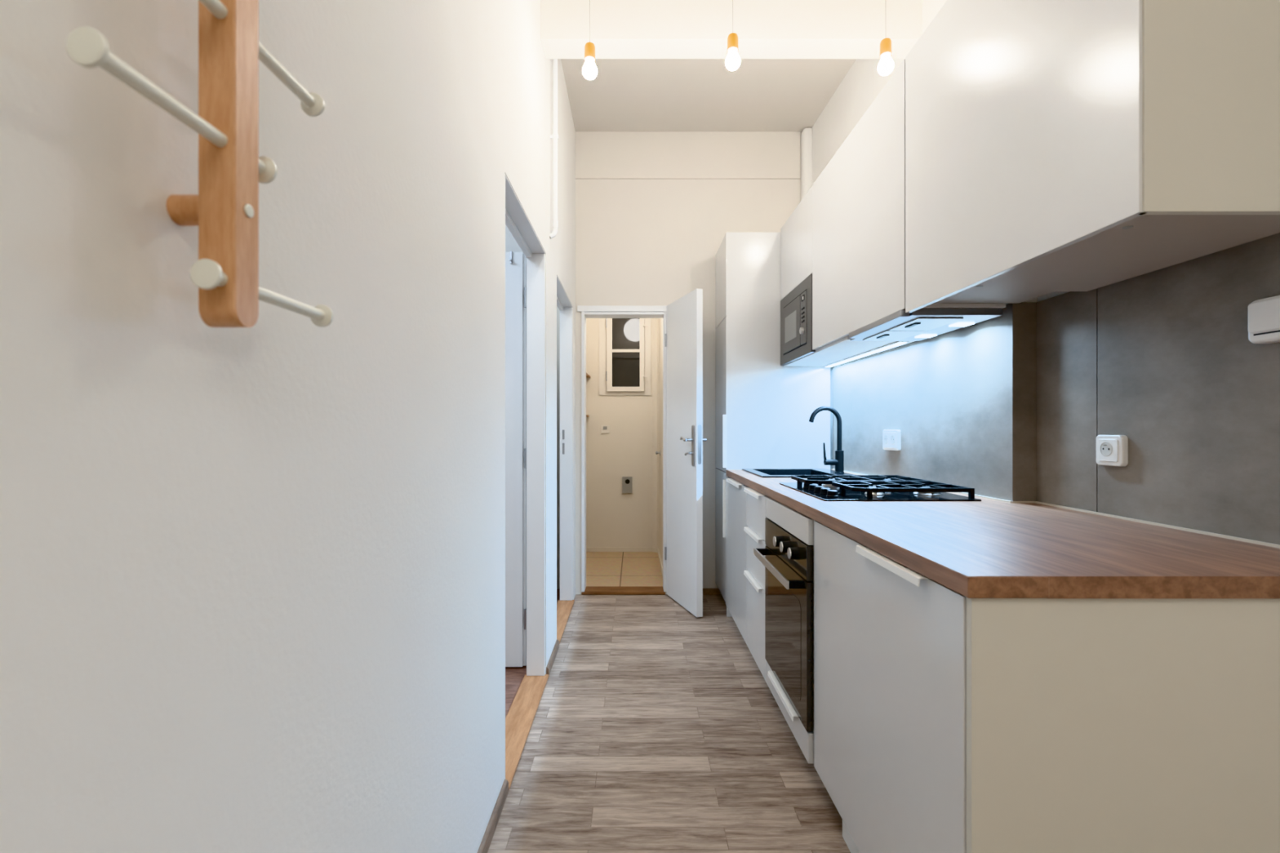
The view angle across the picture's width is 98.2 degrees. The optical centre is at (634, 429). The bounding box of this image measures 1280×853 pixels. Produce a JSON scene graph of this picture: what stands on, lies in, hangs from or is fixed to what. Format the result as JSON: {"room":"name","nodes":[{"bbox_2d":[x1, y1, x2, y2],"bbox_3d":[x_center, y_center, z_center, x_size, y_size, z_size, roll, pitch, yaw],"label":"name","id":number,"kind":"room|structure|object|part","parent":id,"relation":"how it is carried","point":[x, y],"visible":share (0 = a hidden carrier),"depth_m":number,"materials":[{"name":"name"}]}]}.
{"room":"kitchen","nodes":[
{"label":"kitchen","id":0,"kind":"room"},
{"bbox_2d":[0,0,575,852],"bbox_3d":[-0.465,-0.465,0.660,0.090,3.265,6.520,0,0,0],"label":"wall","id":1,"kind":"structure","parent":0,"point":[251,580],"depth_m":0.65,"materials":[{"name":"white paint"}]},
{"bbox_2d":[66,0,333,327],"bbox_3d":[-0.387,-0.396,0.514,0.066,0.604,0.286,0,0,0],"label":"coat rack","id":2,"kind":"object","parent":1,"relation":"attached to","point":[224,210],"visible":1,"depth_m":0.49,"materials":[{"name":"brown wood"}]},
{"bbox_2d":[477,779,508,852],"bbox_3d":[-0.413,1.147,-0.407,0.013,0.041,4.386,0,0,0],"label":"baseboard","id":3,"kind":"structure","parent":1,"relation":"attached to","point":[484,846],"depth_m":1.62,"materials":[{"name":"wood"}]},
{"bbox_2d":[505,251,526,666],"bbox_3d":[-0.920,0.146,2.692,0.800,2.016,0.075,0,0,0],"label":"door","id":4,"kind":"structure","parent":1,"relation":"in","point":[515,261],"depth_m":2.69,"materials":[{"name":"white paint"}]},
{"bbox_2d":[504,173,545,779],"bbox_3d":[-0.466,0.162,2.205,0.087,1.988,0.826,0,0,0],"label":"door frame","id":5,"kind":"structure","parent":1,"relation":"attached to","point":[516,220],"depth_m":2.60,"materials":[{"name":"white paint"}]},
{"bbox_2d":[546,639,559,675],"bbox_3d":[-0.413,1.147,2.799,0.013,0.041,0.350,0,0,0],"label":"baseboard","id":6,"kind":"object","parent":1,"relation":"attached to","point":[553,656],"visible":0.95,"depth_m":2.76,"materials":[{"name":"wood"}]},
{"bbox_2d":[549,58,558,238],"bbox_3d":[-0.403,-1.519,2.741,0.049,1.157,0.030,0,0,-23],"label":"pipe","id":7,"kind":"object","parent":1,"relation":"attached to","point":[555,135],"visible":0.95,"depth_m":2.73,"materials":[{"name":"white paint"}]},
{"bbox_2d":[556,275,573,600],"bbox_3d":[-0.466,0.162,3.372,0.087,1.988,0.783,0,0,0],"label":"door frame","id":8,"kind":"structure","parent":1,"relation":"attached to","point":[563,303],"depth_m":3.74,"materials":[{"name":"white paint"}]},
{"bbox_2d":[505,224,523,252],"bbox_3d":[-1.560,-0.182,1.950,2.080,2.700,4.500,0,0,0],"label":"wall","id":9,"kind":"structure","parent":0,"point":[511,245],"depth_m":2.79,"materials":[{"name":"white paint"}]},
{"bbox_2d":[505,551,662,717],"bbox_3d":[-1.189,1.183,2.450,2.822,0.070,5.500,0,0,0],"label":"floor","id":10,"kind":"structure","parent":0,"point":[603,569],"depth_m":4.39,"materials":[{"name":"beige tile"}]},
{"bbox_2d":[556,306,662,589],"bbox_3d":[-0.139,-0.207,4.670,0.922,2.750,1.260,0,0,0],"label":"wall","id":11,"kind":"structure","parent":0,"point":[615,518],"depth_m":5.20,"materials":[{"name":"beige paint"}]},
{"bbox_2d":[600,425,608,433],"bbox_3d":[-0.280,0.000,5.192,0.078,0.075,0.016,0,0,0],"label":"wall switch","id":12,"kind":"object","parent":11,"relation":"attached to","point":[604,428],"visible":1,"depth_m":5.19,"materials":[{"name":"beige paint"}]},
{"bbox_2d":[586,547,662,577],"bbox_3d":[-0.139,1.127,4.620,0.722,0.042,1.160,0,0,0],"label":"baseboard","id":13,"kind":"structure","parent":11,"relation":"attached to","point":[588,549],"depth_m":5.19,"materials":[{"name":"beige paint"}]},
{"bbox_2d":[599,318,650,395],"bbox_3d":[-0.095,-0.747,5.165,0.483,0.853,0.070,0,0,0],"label":"window","id":14,"kind":"structure","parent":11,"relation":"in","point":[621,340],"depth_m":5.17,"materials":[{"name":"beige paint"}]},
{"bbox_3d":[-0.088,-0.730,5.171,0.350,0.753,0.033,0,0,0],"label":"sash","id":15,"kind":"part","parent":14,"relation":"part of","materials":[{"name":"beige paint"}]},
{"bbox_3d":[-0.085,-0.557,5.176,0.257,0.321,0.004,0,0,0],"label":"pane","id":16,"kind":"part","parent":14,"relation":"part of","materials":[{"name":"clear glass"}]},
{"bbox_3d":[-0.085,-0.906,5.176,0.257,0.322,0.004,0,0,0],"label":"pane","id":17,"kind":"part","parent":14,"relation":"part of","materials":[{"name":"clear glass"}]},
{"bbox_2d":[622,476,631,493],"bbox_3d":[-0.073,0.520,5.182,0.094,0.152,0.036,0,0,0],"label":"thermostat box","id":18,"kind":"object","parent":11,"relation":"attached to","point":[626,481],"visible":1,"depth_m":5.17,"materials":[{"name":"grey plastic"}]},
{"bbox_2d":[487,594,850,852],"bbox_3d":[0.490,1.193,0.660,1.820,0.050,6.520,0,0,0],"label":"floor","id":19,"kind":"structure","parent":0,"point":[656,727],"depth_m":2.00,"materials":[{"name":"laminate"}]},
{"bbox_2d":[505,674,548,790],"bbox_3d":[-0.463,1.162,2.205,0.114,0.012,0.830,0,0,0],"label":"threshold","id":20,"kind":"object","parent":19,"relation":"on","point":[519,719],"visible":0.71,"depth_m":2.22,"materials":[{"name":"brown wood"}]},
{"bbox_2d":[556,600,574,643],"bbox_3d":[-0.465,1.162,3.372,0.110,0.012,0.787,0,0,0],"label":"threshold","id":21,"kind":"object","parent":19,"relation":"on","point":[564,608],"visible":0.61,"depth_m":3.45,"materials":[{"name":"brown wood"}]},
{"bbox_2d":[581,586,665,595],"bbox_3d":[-0.082,1.157,3.980,0.592,0.022,0.140,0,0,0],"label":"threshold","id":22,"kind":"object","parent":19,"relation":"on","point":[588,590],"visible":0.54,"depth_m":3.92,"materials":[{"name":"brown wood"}]},
{"bbox_2d":[725,476,748,643],"bbox_3d":[0.871,0.688,3.127,0.658,0.795,0.637,0,0,0],"label":"base cabinet","id":23,"kind":"object","parent":19,"relation":"on","point":[735,496],"visible":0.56,"depth_m":3.09,"materials":[{"name":"white plastic"}]},
{"bbox_3d":[0.558,0.300,3.110,0.032,0.018,0.380,0,0,0],"label":"handle","id":24,"kind":"part","parent":23,"relation":"part of","materials":[{"name":"white metal"}]},
{"bbox_2d":[743,487,768,680],"bbox_3d":[0.881,0.688,2.595,0.678,0.795,0.421,0,0,0],"label":"base cabinet","id":25,"kind":"object","parent":19,"relation":"on","point":[754,573],"visible":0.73,"depth_m":2.59,"materials":[{"name":"white plastic"}]},
{"bbox_3d":[0.558,0.495,2.610,0.032,0.018,0.320,0,0,0],"label":"handle","id":26,"kind":"part","parent":25,"relation":"part of","materials":[{"name":"white metal"}]},
{"bbox_3d":[0.558,0.713,2.610,0.032,0.018,0.320,0,0,0],"label":"handle","id":27,"kind":"part","parent":25,"relation":"part of","materials":[{"name":"white metal"}]},
{"bbox_3d":[0.558,0.300,2.610,0.032,0.018,0.320,0,0,0],"label":"handle","id":28,"kind":"part","parent":25,"relation":"part of","materials":[{"name":"white metal"}]},
{"bbox_3d":[0.571,0.895,2.595,0.018,0.379,0.417,0,0,0],"label":"drawer","id":29,"kind":"part","parent":25,"relation":"part of","materials":[{"name":"white paint"}]},
{"bbox_3d":[0.571,0.595,2.595,0.018,0.214,0.417,0,0,0],"label":"drawer","id":30,"kind":"part","parent":25,"relation":"part of","materials":[{"name":"white paint"}]},
{"bbox_3d":[0.571,0.389,2.595,0.018,0.191,0.417,0,0,0],"label":"drawer","id":31,"kind":"part","parent":25,"relation":"part of","materials":[{"name":"white paint"}]},
{"bbox_2d":[715,232,830,617],"bbox_3d":[0.881,-0.029,3.682,0.668,2.395,0.462,0,0,0],"label":"tall cabinet","id":32,"kind":"object","parent":19,"relation":"on","point":[764,407],"visible":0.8,"depth_m":3.45,"materials":[{"name":"white paint"}]},
{"bbox_3d":[0.576,-0.968,3.683,0.018,0.519,0.459,0,0,0],"label":"door","id":33,"kind":"part","parent":32,"relation":"part of","materials":[{"name":"white paint"}]},
{"bbox_3d":[0.576,-0.218,3.683,0.018,0.972,0.459,0,0,0],"label":"door","id":34,"kind":"part","parent":32,"relation":"part of","materials":[{"name":"white paint"}]},
{"bbox_3d":[0.576,0.678,3.683,0.018,0.813,0.459,0,0,0],"label":"door","id":35,"kind":"part","parent":32,"relation":"part of","materials":[{"name":"white paint"}]},
{"bbox_3d":[0.560,0.493,3.452,0.026,0.360,0.005,0,0,7],"label":"handle","id":36,"kind":"part","parent":32,"relation":"part of","materials":[{"name":"white metal"}]},
{"bbox_3d":[0.560,0.073,3.452,0.026,0.330,0.005,0,0,7],"label":"handle","id":37,"kind":"part","parent":32,"relation":"part of","materials":[{"name":"white metal"}]},
{"bbox_2d":[765,497,814,764],"bbox_3d":[0.881,0.688,2.090,0.678,0.795,0.586,0,0,0],"label":"base cabinet","id":38,"kind":"object","parent":19,"relation":"on","point":[802,526],"visible":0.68,"depth_m":1.96,"materials":[{"name":"white plastic"}]},
{"bbox_3d":[0.558,0.997,2.090,0.032,0.018,0.360,0,0,0],"label":"handle","id":39,"kind":"part","parent":38,"relation":"part of","materials":[{"name":"white metal"}]},
{"bbox_2d":[753,518,813,732],"bbox_3d":[0.825,0.682,2.090,0.650,0.604,0.578,0,0,0],"label":"oven","id":40,"kind":"object","parent":38,"relation":"in","point":[788,561],"visible":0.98,"depth_m":1.98,"materials":[{"name":"black glass"}]},
{"bbox_3d":[0.533,0.513,2.325,0.051,0.025,0.022,0,0,0],"label":"handle","id":41,"kind":"part","parent":40,"relation":"part of","materials":[{"name":"metal"}]},
{"bbox_3d":[0.504,0.514,2.083,0.008,0.028,0.513,0,0,0],"label":"door handle","id":42,"kind":"part","parent":40,"relation":"part of","materials":[{"name":"metal"}]},
{"bbox_3d":[0.529,0.426,2.105,0.004,0.039,0.039,0,0,0],"label":"knob","id":43,"kind":"part","parent":40,"relation":"part of","materials":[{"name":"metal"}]},
{"bbox_3d":[0.544,0.426,2.105,0.027,0.044,0.044,0,0,0],"label":"knob","id":44,"kind":"part","parent":40,"relation":"part of","materials":[{"name":"silver metal"}]},
{"bbox_3d":[0.529,0.426,2.008,0.004,0.039,0.039,0,0,0],"label":"knob","id":45,"kind":"part","parent":40,"relation":"part of","materials":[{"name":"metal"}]},
{"bbox_3d":[0.544,0.426,2.008,0.027,0.044,0.044,0,0,0],"label":"knob","id":46,"kind":"part","parent":40,"relation":"part of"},
{"bbox_3d":[0.568,0.437,2.090,0.020,0.114,0.578,0,0,0],"label":"control panel","id":47,"kind":"part","parent":40,"relation":"part of","materials":[{"name":"black glass"}]},
{"bbox_3d":[0.529,0.426,1.905,0.004,0.039,0.039,0,0,0],"label":"knob","id":48,"kind":"part","parent":40,"relation":"part of","materials":[{"name":"metal"}]},
{"bbox_3d":[0.544,0.426,1.905,0.027,0.044,0.044,0,0,0],"label":"knob","id":49,"kind":"part","parent":40,"relation":"part of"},
{"bbox_3d":[0.533,0.513,1.837,0.051,0.025,0.022,0,0,0],"label":"handle","id":50,"kind":"part","parent":40,"relation":"part of","materials":[{"name":"black metal"}]},
{"bbox_3d":[0.571,0.334,2.090,0.018,0.084,0.582,0,0,0],"label":"filler panel","id":51,"kind":"part","parent":38,"relation":"part of","materials":[{"name":"white paint"}]},
{"bbox_3d":[0.571,1.038,2.090,0.018,0.095,0.582,0,0,0],"label":"drawer","id":52,"kind":"part","parent":38,"relation":"part of","materials":[{"name":"white paint"}]},
{"bbox_2d":[813,520,1279,852],"bbox_3d":[0.958,0.729,1.371,0.804,0.878,0.835,0,0,0],"label":"base cabinet","id":53,"kind":"object","parent":19,"relation":"on","point":[946,721],"visible":0.7,"depth_m":0.95,"materials":[{"name":"white plastic"}]},
{"bbox_3d":[0.585,0.690,1.379,0.018,0.791,0.814,0,0,0],"label":"door","id":54,"kind":"part","parent":53,"relation":"part of","materials":[{"name":"white paint"}]},
{"bbox_3d":[0.572,0.300,1.245,0.032,0.018,0.310,0,0,0],"label":"handle","id":55,"kind":"part","parent":53,"relation":"part of","materials":[{"name":"white metal"}]},
{"bbox_2d":[726,469,1279,598],"bbox_3d":[0.963,0.269,2.196,0.793,0.038,2.507,0,0,0],"label":"countertop","id":56,"kind":"structure","parent":53,"relation":"on","point":[986,548],"depth_m":1.17,"materials":[{"name":"brown wood"}]},
{"bbox_2d":[742,468,854,477],"bbox_3d":[0.917,0.340,3.151,0.515,0.196,0.558,0,0,0],"label":"sink","id":57,"kind":"object","parent":56,"relation":"in","point":[763,473],"visible":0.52,"depth_m":3.38,"materials":[{"name":"black stone"}]},
{"bbox_2d":[756,470,831,475],"bbox_3d":[0.895,0.344,3.152,0.376,0.188,0.471,0,0,0],"label":"basin","id":58,"kind":"object","parent":57,"relation":"in","point":[763,472],"depth_m":3.38,"materials":[{"name":"black stone"}]},
{"bbox_2d":[808,405,844,472],"bbox_3d":[1.069,0.056,3.100,0.198,0.373,0.052,0,0,0],"label":"tap","id":59,"kind":"object","parent":56,"relation":"on","point":[838,462],"visible":1,"depth_m":3.09,"materials":[{"name":"black metal"}]},
{"bbox_3d":[1.063,-0.004,3.100,0.185,0.253,0.026,0,0,0],"label":"spout","id":60,"kind":"part","parent":59,"relation":"part of","materials":[{"name":"black metal"}]},
{"bbox_3d":[1.087,0.137,3.094,0.080,0.127,0.033,0,0,-3],"label":"lever","id":61,"kind":"part","parent":59,"relation":"part of","materials":[{"name":"black metal"}]},
{"bbox_2d":[778,475,981,501],"bbox_3d":[0.932,0.229,2.236,0.545,0.043,0.617,0,0,0],"label":"gas hob","id":62,"kind":"object","parent":56,"relation":"in","point":[824,487],"visible":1,"depth_m":2.08,"materials":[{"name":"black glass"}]},
{"bbox_3d":[0.715,0.233,2.290,0.042,0.023,0.042,0,0,0],"label":"knob","id":63,"kind":"part","parent":62,"relation":"part of","materials":[{"name":"black plastic"}]},
{"bbox_3d":[0.715,0.233,2.220,0.042,0.023,0.042,0,0,0],"label":"knob","id":64,"kind":"part","parent":62,"relation":"part of","materials":[{"name":"black plastic"}]},
{"bbox_3d":[0.715,0.233,2.150,0.042,0.023,0.042,0,0,0],"label":"knob","id":65,"kind":"part","parent":62,"relation":"part of","materials":[{"name":"black plastic"}]},
{"bbox_3d":[0.715,0.233,2.080,0.042,0.023,0.042,0,0,0],"label":"knob","id":66,"kind":"part","parent":62,"relation":"part of","materials":[{"name":"black plastic"}]},
{"bbox_3d":[0.860,0.236,2.400,0.097,0.016,0.097,0,0,0],"label":"burner","id":67,"kind":"part","parent":62,"relation":"part of","materials":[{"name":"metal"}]},
{"bbox_3d":[0.715,0.233,2.010,0.042,0.023,0.042,0,0,0],"label":"knob","id":68,"kind":"part","parent":62,"relation":"part of","materials":[{"name":"black plastic"}]},
{"bbox_3d":[0.900,0.236,2.085,0.069,0.016,0.069,0,0,0],"label":"burner","id":69,"kind":"part","parent":62,"relation":"part of","materials":[{"name":"metal"}]},
{"bbox_3d":[1.100,0.236,2.085,0.097,0.016,0.097,0,0,0],"label":"burner","id":70,"kind":"part","parent":62,"relation":"part of","materials":[{"name":"metal"}]},
{"bbox_2d":[831,468,1279,548],"bbox_3d":[1.292,0.247,2.196,0.087,0.006,2.505,0,0,-5],"label":"strip","id":71,"kind":"object","parent":56,"relation":"on","point":[1256,542],"visible":0.89,"depth_m":1.48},
{"bbox_3d":[0.970,0.729,0.962,0.781,0.878,0.016,0,0,0],"label":"panel","id":72,"kind":"part","parent":53,"relation":"part of","materials":[{"name":"beige plastic"}]},
{"bbox_2d":[575,131,801,594],"bbox_3d":[0.440,-0.465,3.973,1.920,3.265,0.134,0,0,0],"label":"wall","id":73,"kind":"structure","parent":0,"point":[655,211],"depth_m":3.92,"materials":[{"name":"paint"}]},
{"bbox_2d":[577,305,666,591],"bbox_3d":[-0.086,0.137,3.975,0.640,2.018,0.139,0,0,0],"label":"door frame","id":74,"kind":"structure","parent":73,"relation":"attached to","point":[587,311],"depth_m":3.91,"materials":[{"name":"white paint"}]},
{"bbox_2d":[664,288,706,617],"bbox_3d":[0.334,0.145,3.670,0.151,2.025,0.522,0,0,-13],"label":"door","id":75,"kind":"structure","parent":73,"relation":"in","point":[683,339],"depth_m":3.60,"materials":[{"name":"white paint"}]},
{"bbox_3d":[0.319,0.061,3.496,0.049,0.031,0.124,0,0,-22],"label":"lever","id":76,"kind":"part","parent":75,"relation":"part of","materials":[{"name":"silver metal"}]},
{"bbox_3d":[0.362,0.102,3.457,0.008,0.255,0.036,0,0,-18],"label":"handle plate","id":77,"kind":"part","parent":75,"relation":"part of","materials":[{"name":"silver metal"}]},
{"bbox_3d":[0.399,0.093,3.420,0.024,0.245,0.003,0,0,-18],"label":"lock plate","id":78,"kind":"part","parent":75,"relation":"part of","materials":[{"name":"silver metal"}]},
{"bbox_2d":[702,588,719,595],"bbox_3d":[0.530,1.145,3.913,0.140,0.045,0.013,0,0,0],"label":"baseboard","id":79,"kind":"structure","parent":73,"relation":"attached to","point":[705,591],"depth_m":3.91,"materials":[{"name":"brown wood"}]},
{"bbox_2d":[800,127,813,200],"bbox_3d":[1.202,-0.465,3.875,0.075,3.265,0.090,0,0,0],"label":"pipe boxing","id":80,"kind":"object","parent":73,"relation":"attached to","point":[806,135],"visible":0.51,"depth_m":3.83,"materials":[{"name":"white paint"}]},
{"bbox_2d":[560,58,856,133],"bbox_3d":[0.515,-2.147,0.660,2.070,0.100,6.760,0,0,0],"label":"ceiling","id":81,"kind":"structure","parent":0,"point":[624,95],"depth_m":3.46,"materials":[{"name":"paint"}]},
{"bbox_2d":[582,0,597,79],"bbox_3d":[-0.183,-1.760,2.250,0.090,0.674,0.090,0,0,0],"label":"pendant lamp","id":82,"kind":"object","parent":81,"relation":"hanging from","point":[589,70],"visible":1,"depth_m":2.23,"materials":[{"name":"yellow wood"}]},
{"bbox_3d":[-0.183,-1.817,2.250,0.003,0.519,0.003,0,0,0],"label":"cord","id":83,"kind":"part","parent":82,"relation":"part of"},
{"bbox_3d":[-0.183,-1.464,2.250,0.061,0.080,0.061,0,0,0],"label":"bulb","id":84,"kind":"part","parent":82,"relation":"part of","materials":[{"name":"white glass"}]},
{"bbox_2d":[540,0,922,58],"bbox_3d":[0.478,-1.915,2.528,1.796,0.365,0.132,0,0,0],"label":"beam","id":85,"kind":"structure","parent":81,"relation":"attached to","point":[620,28],"depth_m":2.46,"materials":[{"name":"white paint"}]},
{"bbox_2d":[724,0,740,71],"bbox_3d":[0.397,-1.779,2.250,0.090,0.636,0.090,0,0,0],"label":"pendant lamp","id":86,"kind":"object","parent":81,"relation":"hanging from","point":[732,62],"visible":1,"depth_m":2.23,"materials":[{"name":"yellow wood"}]},
{"bbox_3d":[0.397,-1.836,2.250,0.003,0.482,0.003,0,0,0],"label":"cord","id":87,"kind":"part","parent":86,"relation":"part of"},
{"bbox_3d":[0.397,-1.501,2.250,0.061,0.080,0.061,0,0,0],"label":"bulb","id":88,"kind":"part","parent":86,"relation":"part of","materials":[{"name":"white glass"}]},
{"bbox_2d":[877,0,893,75],"bbox_3d":[1.017,-1.769,2.250,0.090,0.656,0.090,0,0,0],"label":"pendant lamp","id":89,"kind":"object","parent":81,"relation":"hanging from","point":[886,65],"visible":1,"depth_m":2.23,"materials":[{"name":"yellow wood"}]},
{"bbox_3d":[1.017,-1.826,2.250,0.003,0.502,0.003,0,0,0],"label":"cord","id":90,"kind":"part","parent":89,"relation":"part of","materials":[{"name":"white plastic"}]},
{"bbox_3d":[1.017,-1.481,2.250,0.061,0.080,0.061,0,0,0],"label":"bulb","id":91,"kind":"part","parent":89,"relation":"part of","materials":[{"name":"white glass"}]},
{"bbox_2d":[811,0,1069,469],"bbox_3d":[1.386,-0.465,0.725,0.328,3.265,6.650,0,0,0],"label":"wall","id":92,"kind":"structure","parent":0,"point":[863,82],"depth_m":3.23,"materials":[{"name":"white paint"}]},
{"bbox_2d":[780,186,862,366],"bbox_3d":[1.065,-0.820,3.140,0.320,0.855,0.616,0,0,0],"label":"upper cabinet","id":93,"kind":"object","parent":92,"relation":"attached to","point":[796,233],"visible":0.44,"depth_m":3.10,"materials":[{"name":"white plastic"}]},
{"bbox_3d":[0.914,-1.024,3.139,0.018,0.446,0.613,0,0,0],"label":"door","id":94,"kind":"part","parent":93,"relation":"part of","materials":[{"name":"white paint"}]},
{"bbox_2d":[780,273,815,365],"bbox_3d":[1.030,-0.597,3.139,0.300,0.402,0.602,0,0,0],"label":"microwave oven","id":95,"kind":"object","parent":93,"relation":"in","point":[796,308],"visible":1,"depth_m":3.07,"materials":[{"name":"grey plastic"}]},
{"bbox_3d":[0.898,-0.593,3.188,0.007,0.274,0.355,0,0,0],"label":"door","id":96,"kind":"part","parent":95,"relation":"part of","materials":[{"name":"black glass"}]},
{"bbox_3d":[0.888,-0.526,2.957,0.016,0.038,0.038,0,0,0],"label":"knob","id":97,"kind":"part","parent":95,"relation":"part of","materials":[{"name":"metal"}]},
{"bbox_3d":[0.899,-0.593,2.957,0.006,0.274,0.094,0,0,0],"label":"control panel","id":98,"kind":"part","parent":95,"relation":"part of","materials":[{"name":"black plastic"}]},
{"bbox_2d":[823,340,908,367],"bbox_3d":[1.185,-0.387,2.930,0.040,0.010,0.980,0,0,0],"label":"light strip","id":99,"kind":"object","parent":93,"relation":"attached to","point":[900,342],"visible":0.91,"depth_m":2.79,"materials":[{"name":"white plastic"}]},
{"bbox_2d":[812,58,1005,352],"bbox_3d":[1.075,-0.820,2.346,0.340,0.855,0.969,0,0,0],"label":"upper cabinet","id":100,"kind":"object","parent":92,"relation":"attached to","point":[859,197],"visible":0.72,"depth_m":2.21,"materials":[{"name":"white plastic"}]},
{"bbox_3d":[0.914,-0.827,2.348,0.018,0.841,0.966,0,0,0],"label":"door","id":101,"kind":"part","parent":100,"relation":"part of","materials":[{"name":"white paint"}]},
{"bbox_2d":[848,308,1002,340],"bbox_3d":[1.067,-0.393,2.140,0.347,0.033,0.544,0,0,0],"label":"hood","id":102,"kind":"object","parent":100,"relation":"attached to","point":[921,324],"visible":0.97,"depth_m":2.00,"materials":[{"name":"grey metal"}]},
{"bbox_2d":[832,303,1015,501],"bbox_3d":[1.262,-0.091,2.667,0.010,0.682,1.566,0,0,-2],"label":"panel","id":103,"kind":"object","parent":92,"relation":"attached to","point":[950,396],"visible":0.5,"depth_m":2.30,"materials":[{"name":"concrete"}]},
{"bbox_2d":[882,429,901,450],"bbox_3d":[1.242,0.052,2.700,0.028,0.100,0.150,0,0,-2],"label":"wall socket","id":104,"kind":"object","parent":103,"relation":"attached to","point":[891,438],"visible":1,"depth_m":2.67,"materials":[{"name":"white plastic"}]},
{"bbox_2d":[1015,302,1036,501],"bbox_3d":[1.329,-0.091,1.890,0.071,0.682,0.010,0,0,0],"label":"panel","id":105,"kind":"object","parent":92,"relation":"attached to","point":[1025,312],"visible":0.86,"depth_m":1.89,"materials":[{"name":"concrete"}]},
{"bbox_2d":[1036,288,1097,511],"bbox_3d":[1.370,-0.091,1.768,0.010,0.682,0.256,0,0,0],"label":"panel","id":106,"kind":"object","parent":92,"relation":"attached to","point":[1067,322],"visible":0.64,"depth_m":1.75,"materials":[{"name":"concrete"}]},
{"bbox_2d":[905,0,1279,312],"bbox_3d":[1.095,-0.819,1.425,0.380,0.857,0.866,0,0,0],"label":"upper cabinet","id":107,"kind":"object","parent":92,"relation":"attached to","point":[1051,145],"visible":1,"depth_m":1.17,"materials":[{"name":"white laminate"}]},
{"bbox_3d":[0.914,-0.819,1.427,0.018,0.857,0.861,0,0,0],"label":"door","id":108,"kind":"part","parent":107,"relation":"part of","materials":[{"name":"white paint"}]},
{"bbox_3d":[1.098,-0.819,1.000,0.374,0.857,0.017,0,0,0],"label":"panel","id":109,"kind":"part","parent":107,"relation":"part of","materials":[{"name":"beige plastic"}]},
{"bbox_2d":[1097,232,1279,544],"bbox_3d":[1.370,-0.091,1.294,0.010,0.682,0.687,0,0,0],"label":"panel","id":110,"kind":"object","parent":92,"relation":"attached to","point":[1196,402],"visible":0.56,"depth_m":1.35,"materials":[{"name":"concrete"}]},
{"bbox_2d":[1096,435,1128,466],"bbox_3d":[1.351,0.060,1.581,0.028,0.088,0.090,0,0,0],"label":"wall socket","id":111,"kind":"object","parent":110,"relation":"attached to","point":[1111,450],"visible":1,"depth_m":1.56,"materials":[{"name":"white plastic"}]},
{"bbox_2d":[1248,295,1279,343],"bbox_3d":[1.348,-0.232,1.150,0.034,0.095,0.125,0,0,0],"label":"light switch","id":112,"kind":"object","parent":110,"relation":"attached to","point":[1264,314],"visible":1,"depth_m":1.17,"materials":[{"name":"white plastic"}]}
]}

